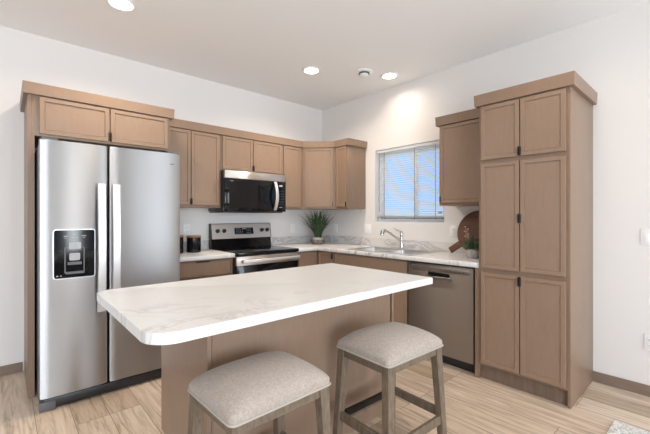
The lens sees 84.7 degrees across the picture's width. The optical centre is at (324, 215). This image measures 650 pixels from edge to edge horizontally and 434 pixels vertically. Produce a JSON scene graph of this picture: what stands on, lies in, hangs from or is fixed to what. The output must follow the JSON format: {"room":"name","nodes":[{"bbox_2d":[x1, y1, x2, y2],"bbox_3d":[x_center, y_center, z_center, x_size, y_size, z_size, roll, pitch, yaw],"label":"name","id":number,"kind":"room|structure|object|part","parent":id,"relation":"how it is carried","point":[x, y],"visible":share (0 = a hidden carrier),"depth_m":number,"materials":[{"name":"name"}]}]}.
{"room":"kitchen","nodes":[
{"label":"kitchen","id":0,"kind":"room"},
{"bbox_2d":[0,26,321,370],"bbox_3d":[-2.920,-0.121,2.680,7.900,2.815,0.150,0,0,-42],"label":"wall","id":1,"kind":"structure","parent":0,"point":[25,56],"depth_m":3.32,"materials":[{"name":"white paint"}]},
{"bbox_2d":[0,362,22,376],"bbox_3d":[-4.097,1.247,1.514,4.290,0.079,0.014,0,0,-42],"label":"baseboard","id":2,"kind":"structure","parent":1,"relation":"attached to","point":[9,369],"depth_m":2.90,"materials":[{"name":"brown wood"}]},
{"bbox_2d":[183,224,189,234],"bbox_3d":[-1.494,0.146,3.853,0.072,0.116,0.008,0,0,-42],"label":"wall socket","id":3,"kind":"object","parent":1,"relation":"attached to","point":[186,227],"visible":1,"depth_m":3.85,"materials":[{"name":"white plastic"}]},
{"bbox_2d":[170,127,219,207],"bbox_3d":[-1.429,-0.472,3.678,0.614,0.773,0.348,0,0,-42],"label":"upper cabinet","id":4,"kind":"object","parent":1,"relation":"attached to","point":[199,152],"visible":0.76,"depth_m":3.61,"materials":[{"name":"brown wood"}]},
{"bbox_3d":[-1.440,-0.481,3.469,0.258,0.738,0.019,0,0,-42],"label":"door","id":5,"kind":"part","parent":4,"relation":"part of","materials":[{"name":"brown wood"}]},
{"bbox_3d":[-1.229,-0.481,3.658,0.292,0.738,0.019,0,0,-42],"label":"door","id":6,"kind":"part","parent":4,"relation":"part of","materials":[{"name":"brown wood"}]},
{"bbox_2d":[183,240,207,250],"bbox_3d":[-1.541,0.323,3.800,0.609,0.098,0.018,0,0,-42],"label":"backsplash","id":7,"kind":"structure","parent":1,"relation":"attached to","point":[204,244],"depth_m":3.95,"materials":[{"name":"stone"}]},
{"bbox_2d":[220,135,280,174],"bbox_3d":[-0.909,-0.672,4.145,0.781,0.373,0.348,0,0,-42],"label":"upper cabinet","id":8,"kind":"object","parent":1,"relation":"attached to","point":[236,154],"visible":0.88,"depth_m":4.00,"materials":[{"name":"brown wood"}]},
{"bbox_3d":[-0.954,-0.676,3.905,0.364,0.348,0.019,0,0,-42],"label":"door","id":9,"kind":"part","parent":8,"relation":"part of","materials":[{"name":"brown wood"}]},
{"bbox_2d":[208,170,285,212],"bbox_3d":[-0.868,-0.260,4.099,0.779,0.448,0.468,0,0,-42],"label":"microwave","id":10,"kind":"object","parent":8,"relation":"attached to","point":[240,191],"visible":0.97,"depth_m":3.93,"materials":[{"name":"black"}]},
{"bbox_3d":[-0.813,-0.225,3.944,0.652,0.351,0.032,0,0,-42],"label":"door","id":11,"kind":"part","parent":10,"relation":"part of","materials":[{"name":"black glass"}]},
{"bbox_3d":[-0.560,-0.231,4.104,0.038,0.330,0.065,0,0,-42],"label":"handle","id":12,"kind":"part","parent":10,"relation":"part of","materials":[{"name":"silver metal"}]},
{"bbox_3d":[-0.523,-0.225,4.204,0.124,0.351,0.032,0,0,-42],"label":"control panel","id":13,"kind":"part","parent":10,"relation":"part of","materials":[{"name":"black plastic"}]},
{"bbox_3d":[-0.672,-0.676,4.158,0.376,0.348,0.019,0,0,-42],"label":"door","id":14,"kind":"part","parent":8,"relation":"part of","materials":[{"name":"brown wood"}]},
{"bbox_2d":[281,145,301,208],"bbox_3d":[-0.503,-0.472,4.520,0.322,0.773,0.332,0,0,-42],"label":"upper cabinet","id":15,"kind":"object","parent":1,"relation":"attached to","point":[291,157],"visible":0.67,"depth_m":4.40,"materials":[{"name":"brown wood"}]},
{"bbox_2d":[290,224,294,232],"bbox_3d":[-0.436,0.166,4.803,0.072,0.116,0.008,0,0,-42],"label":"wall socket","id":16,"kind":"object","parent":1,"relation":"attached to","point":[292,226],"visible":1,"depth_m":4.80,"materials":[{"name":"white plastic"}]},
{"bbox_2d":[289,148,348,209],"bbox_3d":[-0.064,-0.472,4.727,0.606,0.773,0.610,0,0,-42],"label":"upper cabinet","id":17,"kind":"object","parent":1,"relation":"attached to","point":[318,164],"visible":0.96,"depth_m":4.50,"materials":[{"name":"brown wood"}]},
{"bbox_2d":[170,118,366,147],"bbox_3d":[-0.600,-0.900,4.104,2.394,0.080,0.480,0,0,-27],"label":"crown molding","id":18,"kind":"structure","parent":17,"relation":"attached to","point":[176,123],"depth_m":4.08,"materials":[{"name":"brown wood"}]},
{"bbox_3d":[-0.078,-0.481,4.498,0.356,0.738,0.019,0,0,3],"label":"door","id":19,"kind":"part","parent":17,"relation":"part of","materials":[{"name":"brown wood"}]},
{"bbox_2d":[0,0,649,109],"bbox_3d":[-0.466,-1.579,-0.055,7.900,0.100,7.500,0,0,-42],"label":"ceiling","id":20,"kind":"structure","parent":0,"point":[263,47],"depth_m":2.97,"materials":[{"name":"white paint"}]},
{"bbox_2d":[106,0,136,11],"bbox_3d":[-1.464,-1.524,2.562,0.196,0.010,0.196,0,0,-42],"label":"recessed light","id":21,"kind":"object","parent":20,"relation":"in","point":[122,5],"visible":1,"depth_m":2.58,"materials":[{"name":"white"}]},
{"bbox_2d":[302,66,320,74],"bbox_3d":[-0.144,-1.524,3.741,0.196,0.010,0.196,0,0,-42],"label":"recessed light","id":22,"kind":"object","parent":20,"relation":"in","point":[310,70],"visible":1,"depth_m":3.73,"materials":[{"name":"white plastic"}]},
{"bbox_2d":[356,68,371,77],"bbox_3d":[0.414,-1.500,3.778,0.176,0.058,0.176,0,0,-42],"label":"smoke detector","id":23,"kind":"object","parent":20,"relation":"attached to","point":[363,73],"visible":1,"depth_m":3.73,"materials":[{"name":"white plastic"}]},
{"bbox_2d":[380,72,398,79],"bbox_3d":[0.703,-1.524,3.883,0.196,0.010,0.196,0,0,-42],"label":"recessed light","id":24,"kind":"object","parent":20,"relation":"in","point":[389,75],"visible":1,"depth_m":3.86,"materials":[{"name":"white plastic"}]},
{"bbox_2d":[0,358,649,433],"bbox_3d":[-0.466,1.336,-0.055,7.900,0.100,7.500,0,0,-42],"label":"floor","id":25,"kind":"structure","parent":0,"point":[473,405],"depth_m":2.37,"materials":[{"name":"brown wood"}]},
{"bbox_2d":[20,80,173,398],"bbox_3d":[-1.921,0.173,3.040,1.024,2.226,0.642,0,0,-42],"label":"tall cabinet","id":26,"kind":"object","parent":25,"relation":"on","point":[63,114],"visible":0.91,"depth_m":2.67,"materials":[{"name":"brown wood"}]},
{"bbox_3d":[-2.285,0.209,2.736,0.020,2.155,0.608,0,0,-42],"label":"panel","id":27,"kind":"part","parent":26,"relation":"part of","materials":[{"name":"brown wood"}]},
{"bbox_3d":[-1.875,-0.718,2.684,0.433,0.263,0.019,0,0,-42],"label":"door","id":28,"kind":"part","parent":26,"relation":"part of","materials":[{"name":"brown wood"}]},
{"bbox_3d":[-1.923,-0.899,3.042,1.024,0.081,0.636,0,0,-42],"label":"crown molding","id":29,"kind":"part","parent":26,"relation":"part of","materials":[{"name":"brown wood"}]},
{"bbox_3d":[-1.544,-0.718,2.981,0.438,0.263,0.019,0,0,-42],"label":"door","id":30,"kind":"part","parent":26,"relation":"part of","materials":[{"name":"brown wood"}]},
{"bbox_3d":[-1.579,0.209,3.370,0.018,2.155,0.608,0,0,-42],"label":"panel","id":31,"kind":"part","parent":26,"relation":"part of","materials":[{"name":"brown wood"}]},
{"bbox_2d":[35,137,179,412],"bbox_3d":[-1.784,0.385,2.908,0.900,1.803,0.948,0,0,-42],"label":"refrigerator","id":32,"kind":"object","parent":25,"relation":"on","point":[106,218],"visible":0.84,"depth_m":2.50,"materials":[{"name":"grey metal"}]},
{"bbox_3d":[-1.729,0.348,2.460,0.384,1.700,0.069,0,0,-42],"label":"freezer door","id":33,"kind":"part","parent":32,"relation":"part of","materials":[{"name":"silver metal"}]},
{"bbox_3d":[-1.701,0.321,2.422,0.080,0.020,0.005,0,0,-42],"label":"paddle arm","id":34,"kind":"part","parent":32,"relation":"part of","materials":[{"name":"grey plastic"}]},
{"bbox_3d":[-1.705,0.257,2.428,0.228,0.322,0.003,0,0,-42],"label":"control panel","id":35,"kind":"part","parent":32,"relation":"part of","materials":[{"name":"black plastic"}]},
{"bbox_3d":[-1.560,0.223,2.494,0.052,0.897,0.032,0,0,-42],"label":"handle","id":36,"kind":"part","parent":32,"relation":"part of","materials":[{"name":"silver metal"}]},
{"bbox_3d":[-1.493,0.223,2.554,0.052,0.897,0.032,0,0,-42],"label":"handle","id":37,"kind":"part","parent":32,"relation":"part of","materials":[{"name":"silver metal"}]},
{"bbox_3d":[-1.390,0.348,2.764,0.506,1.700,0.069,0,0,-42],"label":"fridge door","id":38,"kind":"part","parent":32,"relation":"part of","materials":[{"name":"silver metal"}]},
{"bbox_2d":[180,258,232,280],"bbox_3d":[-1.337,0.850,3.571,0.607,0.873,0.632,0,0,-42],"label":"base cabinet","id":39,"kind":"object","parent":25,"relation":"on","point":[189,270],"visible":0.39,"depth_m":3.37,"materials":[{"name":"brown wood"}]},
{"bbox_2d":[180,240,234,261],"bbox_3d":[-1.333,0.343,3.568,0.609,0.138,0.641,0,0,-42],"label":"countertop","id":40,"kind":"structure","parent":39,"relation":"on","point":[205,254],"depth_m":3.47,"materials":[{"name":"stone"}]},
{"bbox_2d":[180,235,183,253],"bbox_3d":[-1.485,0.283,3.551,0.142,0.178,0.142,0,0,-42],"label":"canister","id":41,"kind":"object","parent":40,"relation":"on","point":[181,236],"visible":0.16,"depth_m":3.53,"materials":[{"name":"black"}]},
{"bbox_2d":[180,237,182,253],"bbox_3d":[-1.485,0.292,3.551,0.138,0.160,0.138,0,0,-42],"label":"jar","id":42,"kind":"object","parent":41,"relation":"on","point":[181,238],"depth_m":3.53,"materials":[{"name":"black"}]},
{"bbox_2d":[186,235,200,252],"bbox_3d":[-1.348,0.287,3.661,0.142,0.170,0.142,0,0,-42],"label":"canister","id":43,"kind":"object","parent":40,"relation":"on","point":[193,241],"visible":1,"depth_m":3.60,"materials":[{"name":"black ceramic"}]},
{"bbox_3d":[-1.348,0.210,3.661,0.142,0.018,0.142,0,0,-42],"label":"lid","id":44,"kind":"part","parent":43,"relation":"part of","materials":[{"name":"brown wood"}]},
{"bbox_2d":[209,223,299,274],"bbox_3d":[-0.781,0.686,3.997,0.779,1.200,0.697,0,0,-42],"label":"range","id":45,"kind":"object","parent":25,"relation":"on","point":[251,245],"visible":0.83,"depth_m":3.98,"materials":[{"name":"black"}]},
{"bbox_3d":[-0.989,0.174,4.229,0.767,0.172,0.075,0,0,-42],"label":"control panel","id":46,"kind":"part","parent":45,"relation":"part of","materials":[{"name":"silver metal"}]},
{"bbox_2d":[211,245,298,255],"bbox_3d":[-0.782,0.384,3.999,0.779,0.033,0.593,0,0,-42],"label":"cooktop","id":47,"kind":"object","parent":45,"relation":"in","point":[239,250],"depth_m":3.90,"materials":[{"name":"black glass"}]},
{"bbox_3d":[-0.602,0.777,3.798,0.771,0.549,0.028,0,0,-42],"label":"oven door","id":48,"kind":"part","parent":45,"relation":"part of","materials":[{"name":"black"}]},
{"bbox_3d":[-0.544,0.457,3.756,0.709,0.034,0.022,0,0,-42],"label":"handle","id":49,"kind":"part","parent":45,"relation":"part of","materials":[{"name":"silver metal"}]},
{"bbox_2d":[187,351,330,433],"bbox_3d":[-0.255,0.934,1.404,0.479,0.704,0.387,0,0,-43],"label":"counter stool","id":50,"kind":"object","parent":25,"relation":"on","point":[242,395],"visible":1,"depth_m":1.31,"materials":[{"name":"beige fabric"}]},
{"bbox_3d":[-0.512,0.980,1.383,0.073,0.612,0.068,0,0,-43],"label":"leg","id":51,"kind":"part","parent":50,"relation":"part of","materials":[{"name":"brown wood"}]},
{"bbox_3d":[-0.295,0.980,1.149,0.073,0.612,0.068,0,0,-43],"label":"leg","id":52,"kind":"part","parent":50,"relation":"part of","materials":[{"name":"brown wood"}]},
{"bbox_3d":[-0.214,0.980,1.659,0.073,0.612,0.068,0,0,-43],"label":"leg","id":53,"kind":"part","parent":50,"relation":"part of","materials":[{"name":"brown wood"}]},
{"bbox_3d":[0.003,0.980,1.426,0.073,0.612,0.068,0,0,-43],"label":"leg","id":54,"kind":"part","parent":50,"relation":"part of","materials":[{"name":"brown wood"}]},
{"bbox_2d":[97,263,432,433],"bbox_3d":[-0.251,0.829,1.968,1.598,0.914,0.924,0,0,-42],"label":"kitchen island","id":55,"kind":"object","parent":25,"relation":"on","point":[202,325],"visible":0.82,"depth_m":1.78,"materials":[{"name":"white stone"}]},
{"bbox_3d":[-0.693,0.849,1.742,0.019,0.875,0.598,0,0,-42],"label":"panel","id":56,"kind":"part","parent":55,"relation":"part of","materials":[{"name":"brown wood"}]},
{"bbox_3d":[-0.031,0.849,1.954,1.234,0.875,0.010,0,0,-42],"label":"panel","id":57,"kind":"part","parent":55,"relation":"part of","materials":[{"name":"brown wood"}]},
{"bbox_3d":[0.250,0.849,2.588,0.019,0.875,0.598,0,0,-42],"label":"panel","id":58,"kind":"part","parent":55,"relation":"part of","materials":[{"name":"brown wood"}]},
{"bbox_2d":[298,250,334,266],"bbox_3d":[-0.088,0.850,4.513,0.928,0.873,0.896,0,0,-42],"label":"base cabinet","id":59,"kind":"object","parent":25,"relation":"on","point":[307,258],"visible":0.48,"depth_m":4.19,"materials":[{"name":"brown wood"}]},
{"bbox_3d":[-0.207,0.792,4.194,0.271,0.728,0.019,0,0,-42],"label":"door","id":60,"kind":"part","parent":59,"relation":"part of","materials":[{"name":"brown wood"}]},
{"bbox_3d":[0.011,0.792,4.189,0.019,0.728,0.251,0,0,-42],"label":"door","id":61,"kind":"part","parent":59,"relation":"part of","materials":[{"name":"brown wood"}]},
{"bbox_2d":[271,235,478,267],"bbox_3d":[0.472,0.343,3.888,0.929,0.138,2.575,0,0,-42],"label":"countertop","id":62,"kind":"structure","parent":59,"relation":"on","point":[339,244],"depth_m":4.02,"materials":[{"name":"stone"}]},
{"bbox_2d":[301,210,333,243],"bbox_3d":[-0.090,0.146,4.715,0.548,0.452,0.542,0,0,-42],"label":"potted grass","id":63,"kind":"object","parent":62,"relation":"on","point":[318,225],"depth_m":4.65,"materials":[{"name":"green plant"}]},
{"bbox_2d":[311,237,324,243],"bbox_3d":[-0.095,0.327,4.716,0.186,0.090,0.186,0,0,-42],"label":"pot","id":64,"kind":"object","parent":63,"relation":"attached to","point":[315,240],"depth_m":4.65,"materials":[{"name":"beige ceramic"}]},
{"bbox_2d":[380,228,404,248],"bbox_3d":[0.737,0.249,3.912,0.336,0.233,0.069,0,0,-29],"label":"kitchen faucet","id":65,"kind":"object","parent":62,"relation":"on","point":[383,231],"visible":1,"depth_m":3.95,"materials":[{"name":"silver metal"}]},
{"bbox_3d":[0.751,0.220,3.913,0.247,0.146,0.030,0,0,-31],"label":"spout","id":66,"kind":"part","parent":65,"relation":"part of","materials":[{"name":"silver metal"}]},
{"bbox_2d":[346,246,439,255],"bbox_3d":[0.708,0.462,3.813,0.535,0.192,0.840,0,0,-42],"label":"sink","id":67,"kind":"object","parent":62,"relation":"in","point":[378,249],"visible":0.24,"depth_m":3.86,"materials":[{"name":"silver metal"}]},
{"bbox_3d":[0.551,0.465,3.943,0.413,0.186,0.375,0,0,-42],"label":"bowl","id":68,"kind":"part","parent":67,"relation":"part of","materials":[{"name":"silver metal"}]},
{"bbox_3d":[0.821,0.465,3.643,0.413,0.186,0.375,0,0,-42],"label":"bowl","id":69,"kind":"part","parent":67,"relation":"part of","materials":[{"name":"silver metal"}]},
{"bbox_2d":[449,210,478,252],"bbox_3d":[1.425,0.157,3.397,0.112,0.421,0.489,0,0,-42],"label":"serving board","id":70,"kind":"object","parent":62,"relation":"on","point":[471,220],"visible":0.52,"depth_m":3.45,"materials":[{"name":"brown wood"}]},
{"bbox_3d":[1.284,0.304,3.504,0.142,0.126,0.033,0,0,38],"label":"board handle","id":71,"kind":"part","parent":70,"relation":"part of","materials":[{"name":"brown wood"}]},
{"bbox_2d":[461,226,478,258],"bbox_3d":[1.314,0.230,3.133,0.217,0.283,0.215,0,0,14],"label":"potted succulent","id":72,"kind":"object","parent":62,"relation":"on","point":[472,248],"visible":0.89,"depth_m":3.11,"materials":[{"name":"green plant"}]},
{"bbox_2d":[466,249,478,258],"bbox_3d":[1.308,0.332,3.142,0.114,0.080,0.114,0,0,-42],"label":"pot","id":73,"kind":"object","parent":72,"relation":"attached to","point":[471,253],"depth_m":3.10,"materials":[{"name":"ceramic"}]},
{"bbox_2d":[335,252,409,324],"bbox_3d":[0.664,0.850,3.896,0.632,0.873,1.022,0,0,-42],"label":"base cabinet","id":74,"kind":"object","parent":25,"relation":"on","point":[401,299],"visible":0.2,"depth_m":3.46,"materials":[{"name":"brown wood"}]},
{"bbox_3d":[0.462,0.492,3.715,0.017,0.158,1.022,0,0,-42],"label":"rail","id":75,"kind":"part","parent":74,"relation":"part of","materials":[{"name":"brown wood"}]},
{"bbox_3d":[0.611,0.866,3.521,0.019,0.580,0.484,0,0,-42],"label":"door","id":76,"kind":"part","parent":74,"relation":"part of","materials":[{"name":"brown wood"}]},
{"bbox_2d":[333,322,446,433],"bbox_3d":[0.337,0.934,1.845,0.479,0.704,0.387,0,0,-40],"label":"counter stool","id":77,"kind":"object","parent":25,"relation":"on","point":[386,348],"visible":1,"depth_m":1.78,"materials":[{"name":"beige fabric"}]},
{"bbox_3d":[0.079,0.980,1.837,0.073,0.612,0.068,0,0,-40],"label":"leg","id":78,"kind":"part","parent":77,"relation":"part of","materials":[{"name":"brown wood"}]},
{"bbox_3d":[0.232,1.031,1.970,0.363,0.030,0.022,0,0,-40],"label":"foot plate","id":79,"kind":"part","parent":77,"relation":"part of","materials":[{"name":"grey metal"}]},
{"bbox_3d":[0.283,0.980,1.592,0.073,0.612,0.068,0,0,-40],"label":"leg","id":80,"kind":"part","parent":77,"relation":"part of","materials":[{"name":"brown wood"}]},
{"bbox_2d":[337,322,441,366],"bbox_3d":[0.337,0.628,1.845,0.443,0.092,0.353,0,0,-40],"label":"seat cushion","id":81,"kind":"object","parent":77,"relation":"on","point":[385,344],"depth_m":1.73,"materials":[{"name":"fabric"}]},
{"bbox_3d":[0.390,0.980,2.097,0.073,0.612,0.068,0,0,-40],"label":"leg","id":82,"kind":"part","parent":77,"relation":"part of","materials":[{"name":"brown wood"}]},
{"bbox_3d":[0.595,0.980,1.853,0.073,0.612,0.068,0,0,-40],"label":"leg","id":83,"kind":"part","parent":77,"relation":"part of","materials":[{"name":"brown wood"}]},
{"bbox_2d":[409,261,474,372],"bbox_3d":[1.199,0.852,3.269,0.622,0.868,0.613,0,0,-42],"label":"dishwasher","id":84,"kind":"object","parent":25,"relation":"on","point":[444,308],"visible":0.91,"depth_m":3.01,"materials":[{"name":"grey metal"}]},
{"bbox_3d":[1.225,1.237,3.293,0.510,0.098,0.609,0,0,-42],"label":"toe panel","id":85,"kind":"part","parent":84,"relation":"part of","materials":[{"name":"black"}]},
{"bbox_2d":[475,268,480,377],"bbox_3d":[1.440,0.850,3.046,0.613,0.873,0.030,0,0,-42],"label":"end panel","id":86,"kind":"object","parent":25,"relation":"on","point":[477,365],"visible":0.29,"depth_m":2.84,"materials":[{"name":"brown wood"}]},
{"bbox_2d":[474,70,596,408],"bbox_3d":[1.643,0.167,2.793,0.649,2.238,0.674,0,0,-42],"label":"pantry cabinet","id":87,"kind":"object","parent":25,"relation":"on","point":[536,137],"visible":1,"depth_m":2.56,"materials":[{"name":"brown wood"}]},
{"bbox_3d":[1.323,0.796,2.701,0.019,0.712,0.279,0,0,-42],"label":"door","id":88,"kind":"part","parent":87,"relation":"part of","materials":[{"name":"brown wood"}]},
{"bbox_3d":[1.323,0.000,2.701,0.019,0.812,0.279,0,0,-42],"label":"door","id":89,"kind":"part","parent":87,"relation":"part of","materials":[{"name":"brown wood"}]},
{"bbox_3d":[1.323,-0.644,2.701,0.019,0.416,0.279,0,0,-42],"label":"door","id":90,"kind":"part","parent":87,"relation":"part of","materials":[{"name":"brown wood"}]},
{"bbox_3d":[1.646,-0.908,2.795,0.641,0.088,0.674,0,0,-42],"label":"crown molding","id":91,"kind":"part","parent":87,"relation":"part of","materials":[{"name":"brown wood"}]},
{"bbox_3d":[1.516,0.796,2.487,0.019,0.712,0.281,0,0,-42],"label":"door","id":92,"kind":"part","parent":87,"relation":"part of","materials":[{"name":"brown wood"}]},
{"bbox_3d":[1.516,0.000,2.487,0.019,0.812,0.281,0,0,-42],"label":"door","id":93,"kind":"part","parent":87,"relation":"part of","materials":[{"name":"brown wood"}]},
{"bbox_3d":[1.516,-0.644,2.487,0.019,0.416,0.281,0,0,-42],"label":"door","id":94,"kind":"part","parent":87,"relation":"part of","materials":[{"name":"brown wood"}]},
{"bbox_3d":[1.857,0.211,2.582,0.613,2.150,0.018,0,0,-42],"label":"panel","id":95,"kind":"part","parent":87,"relation":"part of","materials":[{"name":"brown wood"}]},
{"bbox_2d":[607,420,649,433],"bbox_3d":[1.911,1.280,1.125,1.315,0.011,1.782,0,0,-42],"label":"area rug","id":96,"kind":"object","parent":25,"relation":"on","point":[617,427],"visible":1,"depth_m":2.13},
{"bbox_2d":[322,1,649,384],"bbox_3d":[2.468,-0.121,2.477,0.150,2.815,7.350,0,0,-42],"label":"wall","id":97,"kind":"structure","parent":0,"point":[611,53],"depth_m":2.76,"materials":[{"name":"white paint"}]},
{"bbox_2d":[334,224,337,232],"bbox_3d":[0.149,0.173,4.942,0.008,0.116,0.072,0,0,-42],"label":"wall socket","id":98,"kind":"object","parent":97,"relation":"attached to","point":[335,225],"visible":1,"depth_m":4.93,"materials":[{"name":"white plastic"}]},
{"bbox_2d":[335,145,365,208],"bbox_3d":[0.310,-0.472,4.503,0.348,0.773,0.229,0,0,-42],"label":"upper cabinet","id":99,"kind":"object","parent":97,"relation":"attached to","point":[350,161],"visible":1,"depth_m":4.41,"materials":[{"name":"brown wood"}]},
{"bbox_3d":[0.202,-0.481,4.402,0.019,0.738,0.186,0,0,-42],"label":"door","id":100,"kind":"part","parent":99,"relation":"part of","materials":[{"name":"brown wood"}]},
{"bbox_2d":[364,224,370,232],"bbox_3d":[0.539,0.161,4.508,0.009,0.116,0.118,0,0,-42],"label":"wall switch","id":101,"kind":"object","parent":97,"relation":"attached to","point":[367,227],"visible":1,"depth_m":4.51,"materials":[{"name":"white plastic"}]},
{"bbox_2d":[271,235,466,252],"bbox_3d":[0.472,0.323,3.888,0.929,0.098,2.575,0,0,-42],"label":"backsplash","id":102,"kind":"structure","parent":97,"relation":"attached to","point":[407,244],"depth_m":4.40,"materials":[{"name":"stone"}]},
{"bbox_2d":[379,144,443,221],"bbox_3d":[1.018,-0.369,4.149,0.055,0.879,0.936,0,0,-42],"label":"window","id":103,"kind":"structure","parent":97,"relation":"in","point":[382,211],"depth_m":4.15,"materials":[{"name":"white plastic"}]},
{"bbox_3d":[0.893,-0.369,4.278,0.018,0.809,0.508,0,0,-42],"label":"sash","id":104,"kind":"part","parent":103,"relation":"part of","materials":[{"name":"white plastic"}]},
{"bbox_2d":[377,140,443,219],"bbox_3d":[0.964,-0.384,4.101,0.051,0.848,0.924,0,0,-42],"label":"window blind","id":105,"kind":"object","parent":103,"relation":"attached to","point":[433,143],"visible":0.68,"depth_m":4.08,"materials":[{"name":"white plastic"}]},
{"bbox_3d":[0.966,-0.791,4.103,0.045,0.034,0.924,0,0,-42],"label":"head rail","id":106,"kind":"part","parent":105,"relation":"part of","materials":[{"name":"white plastic"}]},
{"bbox_3d":[0.966,0.025,4.103,0.028,0.014,0.920,0,0,-42],"label":"rail","id":107,"kind":"part","parent":105,"relation":"part of","materials":[{"name":"grey plastic"}]},
{"bbox_3d":[1.013,-0.367,4.030,0.002,0.814,0.005,0,0,-42],"label":"ladder cord","id":108,"kind":"part","parent":105,"relation":"part of","materials":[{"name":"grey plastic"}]},
{"bbox_3d":[1.188,-0.367,3.834,0.002,0.814,0.005,0,0,-42],"label":"ladder cord","id":109,"kind":"part","parent":105,"relation":"part of","materials":[{"name":"white fabric"}]},
{"bbox_3d":[1.184,-0.369,3.984,0.018,0.809,0.398,0,0,-42],"label":"sash","id":110,"kind":"part","parent":103,"relation":"part of","materials":[{"name":"white plastic"}]},
{"bbox_2d":[450,225,455,236],"bbox_3d":[1.310,0.156,3.648,0.008,0.116,0.072,0,0,-42],"label":"wall socket","id":111,"kind":"object","parent":97,"relation":"attached to","point":[452,228],"visible":1,"depth_m":3.65,"materials":[{"name":"white plastic"}]},
{"bbox_2d":[435,108,478,205],"bbox_3d":[1.365,-0.521,3.328,0.348,0.845,0.549,0,0,-42],"label":"upper cabinet","id":112,"kind":"object","parent":97,"relation":"attached to","point":[458,132],"visible":0.57,"depth_m":3.25,"materials":[{"name":"brown wood"}]},
{"bbox_3d":[1.368,-0.901,3.331,0.340,0.085,0.549,0,0,-42],"label":"crown molding","id":113,"kind":"part","parent":112,"relation":"part of","materials":[{"name":"brown wood"}]},
{"bbox_2d":[593,371,649,396],"bbox_3d":[3.424,1.247,1.289,0.014,0.079,4.005,0,0,-42],"label":"baseboard","id":114,"kind":"structure","parent":97,"relation":"attached to","point":[628,385],"depth_m":2.64,"materials":[{"name":"brown wood"}]},
{"bbox_2d":[640,229,649,244],"bbox_3d":[2.315,0.151,2.528,0.009,0.116,0.118,0,0,-42],"label":"wall switch","id":115,"kind":"object","parent":97,"relation":"attached to","point":[644,233],"visible":1,"depth_m":2.55,"materials":[{"name":"white plastic"}]},
{"bbox_2d":[644,333,649,350],"bbox_3d":[2.313,0.901,2.530,0.008,0.116,0.072,0,0,-42],"label":"wall socket","id":116,"kind":"object","parent":97,"relation":"attached to","point":[646,336],"visible":1,"depth_m":2.54,"materials":[{"name":"white plastic"}]}
]}

